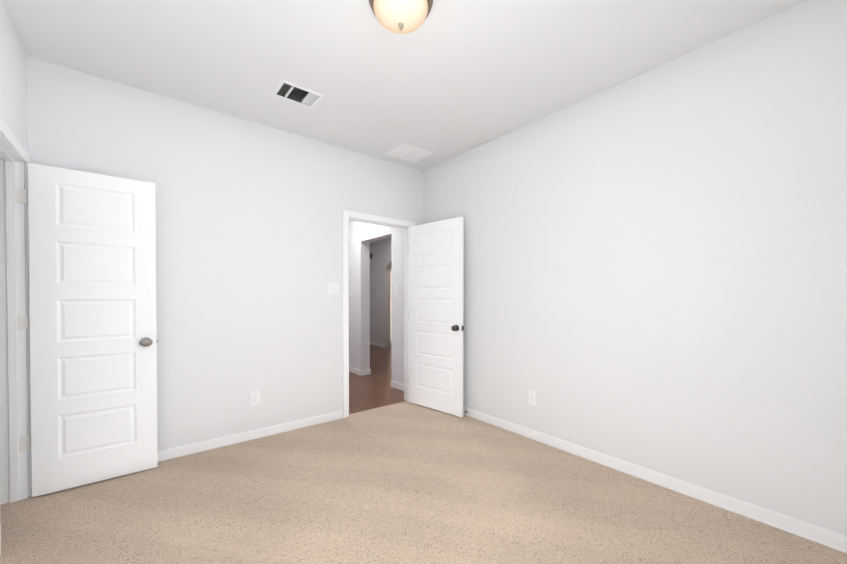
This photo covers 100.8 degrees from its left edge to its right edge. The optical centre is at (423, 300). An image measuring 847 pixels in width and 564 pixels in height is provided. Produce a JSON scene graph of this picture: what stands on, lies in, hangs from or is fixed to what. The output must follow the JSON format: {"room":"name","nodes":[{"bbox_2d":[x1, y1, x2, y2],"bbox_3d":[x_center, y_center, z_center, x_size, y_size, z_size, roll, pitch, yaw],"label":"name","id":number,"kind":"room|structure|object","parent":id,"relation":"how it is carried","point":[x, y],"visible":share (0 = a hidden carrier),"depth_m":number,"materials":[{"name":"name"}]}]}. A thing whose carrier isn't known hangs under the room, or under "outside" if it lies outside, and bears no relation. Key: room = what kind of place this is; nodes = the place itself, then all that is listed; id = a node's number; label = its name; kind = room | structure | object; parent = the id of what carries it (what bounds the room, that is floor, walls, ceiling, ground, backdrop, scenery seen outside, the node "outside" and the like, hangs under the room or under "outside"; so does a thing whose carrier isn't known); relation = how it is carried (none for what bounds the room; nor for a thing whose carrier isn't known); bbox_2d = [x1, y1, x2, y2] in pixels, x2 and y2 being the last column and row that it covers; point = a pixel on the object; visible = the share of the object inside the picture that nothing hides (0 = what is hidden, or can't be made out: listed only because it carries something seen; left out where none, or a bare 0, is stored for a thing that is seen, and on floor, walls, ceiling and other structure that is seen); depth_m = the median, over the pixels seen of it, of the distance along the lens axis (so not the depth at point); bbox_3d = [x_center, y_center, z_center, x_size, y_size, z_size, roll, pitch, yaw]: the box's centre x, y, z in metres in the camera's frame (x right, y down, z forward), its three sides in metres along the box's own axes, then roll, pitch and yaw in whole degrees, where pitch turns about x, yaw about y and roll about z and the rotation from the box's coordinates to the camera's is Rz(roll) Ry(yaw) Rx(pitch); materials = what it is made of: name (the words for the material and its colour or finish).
{"room":"empty bedroom","nodes":[
{"label":"empty bedroom","id":0,"kind":"room"},
{"bbox_2d":[0,0,27,371],"bbox_3d":[-1.386,-0.147,0.760,0.120,2.740,3.628,-1,1,-39],"label":"wall","id":1,"kind":"structure","parent":0,"point":[13,91],"depth_m":1.95,"materials":[{"name":"white paint"}]},
{"bbox_2d":[0,117,31,555],"bbox_3d":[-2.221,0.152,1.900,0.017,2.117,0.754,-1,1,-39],"label":"trim","id":2,"kind":"structure","parent":1,"relation":"attached to","point":[8,135],"depth_m":2.14,"materials":[{"name":"white wood"}]},
{"bbox_2d":[28,163,157,496],"bbox_3d":[-2.154,0.179,2.330,0.619,2.030,0.162,-1,1,-39],"label":"closet door","id":3,"kind":"structure","parent":1,"relation":"in","point":[92,299],"depth_m":2.29,"materials":[{"name":"white paint"}]},
{"bbox_2d":[26,56,421,450],"bbox_3d":[-1.573,-0.172,3.022,4.163,2.740,0.120,-1,1,-39],"label":"wall","id":4,"kind":"structure","parent":0,"point":[249,246],"depth_m":2.91,"materials":[{"name":"white paint"}]},
{"bbox_2d":[158,411,342,461],"bbox_3d":[-1.650,1.161,2.889,2.137,0.078,0.013,-1,1,-39],"label":"baseboard","id":5,"kind":"structure","parent":4,"relation":"attached to","point":[167,454],"depth_m":2.98,"materials":[{"name":"white wood"}]},
{"bbox_2d":[251,390,259,405],"bbox_3d":[-1.459,0.843,3.045,0.076,0.124,0.009,-1,1,-39],"label":"outlet","id":6,"kind":"object","parent":4,"relation":"attached to","point":[255,397],"visible":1,"depth_m":3.04,"materials":[{"name":"white plastic"}]},
{"bbox_2d":[326,282,338,293],"bbox_3d":[-0.903,-0.127,3.484,0.128,0.120,0.012,-1,1,-39],"label":"bedroom light switch","id":7,"kind":"object","parent":4,"relation":"attached to","point":[332,287],"visible":1,"depth_m":3.48,"materials":[{"name":"white plastic"}]},
{"bbox_2d":[342,210,414,417],"bbox_3d":[-0.501,0.130,3.897,0.925,2.117,0.154,-1,1,-39],"label":"door frame","id":8,"kind":"structure","parent":4,"relation":"attached to","point":[346,214],"depth_m":3.57,"materials":[{"name":"white wood"}]},
{"bbox_2d":[348,217,408,400],"bbox_3d":[-0.501,0.155,3.897,0.831,2.066,0.120,-1,1,-39],"label":"trim","id":9,"kind":"structure","parent":4,"relation":"attached to","point":[406,309],"depth_m":4.13,"materials":[{"name":"white wood"}]},
{"bbox_2d":[409,217,463,416],"bbox_3d":[0.121,0.163,3.810,0.771,2.030,0.162,1,1,43],"label":"entry door","id":10,"kind":"structure","parent":4,"relation":"in","point":[436,282],"depth_m":3.76,"materials":[{"name":"white paint"}]},
{"bbox_2d":[348,220,403,383],"bbox_3d":[-1.538,-0.208,6.287,0.160,2.740,4.905,-1,1,-39],"label":"wall","id":11,"kind":"structure","parent":0,"point":[362,236],"depth_m":5.49,"materials":[{"name":"white paint"}]},
{"bbox_2d":[349,367,361,375],"bbox_3d":[-2.065,1.114,6.812,0.016,0.085,3.449,-1,1,-39],"label":"baseboard","id":12,"kind":"structure","parent":11,"relation":"attached to","point":[359,372],"depth_m":5.60,"materials":[{"name":"white wood"}]},
{"bbox_2d":[362,369,370,374],"bbox_3d":[-1.939,1.113,6.914,0.042,0.085,3.449,-1,1,-39],"label":"baseboard","id":13,"kind":"structure","parent":11,"relation":"attached to","point":[368,371],"depth_m":5.55,"materials":[{"name":"white wood"}]},
{"bbox_2d":[390,380,403,390],"bbox_3d":[-0.260,1.138,4.589,0.016,0.085,0.594,-1,1,-39],"label":"baseboard","id":14,"kind":"structure","parent":11,"relation":"attached to","point":[397,385],"depth_m":4.69,"materials":[{"name":"white wood"}]},
{"bbox_2d":[349,343,405,413],"bbox_3d":[-1.045,1.188,6.742,4.600,0.058,5.085,-1,1,-39],"label":"floor","id":15,"kind":"structure","parent":0,"point":[373,389],"depth_m":4.83,"materials":[{"name":"brown wood"}]},
{"bbox_2d":[370,237,390,347],"bbox_3d":[-0.025,-0.222,7.517,0.160,2.740,4.905,-1,1,-39],"label":"wall","id":16,"kind":"structure","parent":0,"point":[380,263],"depth_m":8.67,"materials":[{"name":"white paint"}]},
{"bbox_2d":[370,341,384,347],"bbox_3d":[-1.287,1.090,8.949,0.013,0.085,1.113,-1,1,-39],"label":"baseboard","id":17,"kind":"structure","parent":16,"relation":"attached to","point":[371,343],"depth_m":8.77,"materials":[{"name":"white wood"}]},
{"bbox_2d":[390,272,391,342],"bbox_3d":[-0.091,-0.232,8.432,0.090,2.740,2.600,-1,1,-39],"label":"wall","id":18,"kind":"structure","parent":0,"point":[390,312],"depth_m":9.38,"materials":[{"name":"beige paint"}]},
{"bbox_2d":[1,0,806,170],"bbox_3d":[-0.825,-1.618,4.437,7.127,0.120,8.893,-1,1,-39],"label":"ceiling","id":19,"kind":"structure","parent":0,"point":[446,80],"depth_m":2.17,"materials":[{"name":"white paint"}]},
{"bbox_2d":[272,79,322,107],"bbox_3d":[-0.934,-1.578,2.605,0.305,0.099,0.230,-1,1,-39],"label":"ceiling vent","id":20,"kind":"object","parent":19,"relation":"in","point":[311,98],"visible":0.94,"depth_m":2.62,"materials":[{"name":"white metal"}]},
{"bbox_2d":[369,0,432,33],"bbox_3d":[-0.115,-1.451,1.777,0.326,0.154,0.326,-1,1,-39],"label":"ceiling light","id":21,"kind":"object","parent":19,"relation":"attached to","point":[401,16],"visible":0.98,"depth_m":1.74,"materials":[{"name":"beige glass"}]},
{"bbox_2d":[385,143,433,162],"bbox_3d":[-0.150,-1.549,3.680,0.395,0.030,0.330,-1,1,-39],"label":"ceiling vent","id":22,"kind":"object","parent":19,"relation":"in","point":[407,152],"visible":0.98,"depth_m":3.66,"materials":[{"name":"white metal"}]},
{"bbox_2d":[0,401,846,563],"bbox_3d":[-0.373,1.244,1.560,4.163,0.060,3.808,-1,1,-39],"label":"floor carpet","id":23,"kind":"object","parent":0,"point":[406,482],"visible":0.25,"depth_m":2.01,"materials":[{"name":"beige carpet"}]},
{"bbox_2d":[422,0,846,535],"bbox_3d":[1.216,-0.169,2.796,0.120,2.740,3.748,-1,1,-39],"label":"wall","id":24,"kind":"structure","parent":0,"point":[655,269],"depth_m":2.18,"materials":[{"name":"white paint"}]},
{"bbox_2d":[529,390,536,405],"bbox_3d":[0.946,0.838,3.038,0.009,0.124,0.076,-1,1,-39],"label":"outlet","id":25,"kind":"object","parent":24,"relation":"attached to","point":[532,397],"visible":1,"depth_m":3.03,"materials":[{"name":"white plastic"}]},
{"bbox_2d":[463,407,846,552],"bbox_3d":[1.121,1.162,2.809,0.037,0.078,3.632,-1,1,-39],"label":"baseboard","id":26,"kind":"structure","parent":24,"relation":"attached to","point":[822,536],"depth_m":2.16,"materials":[{"name":"white"}]}
]}

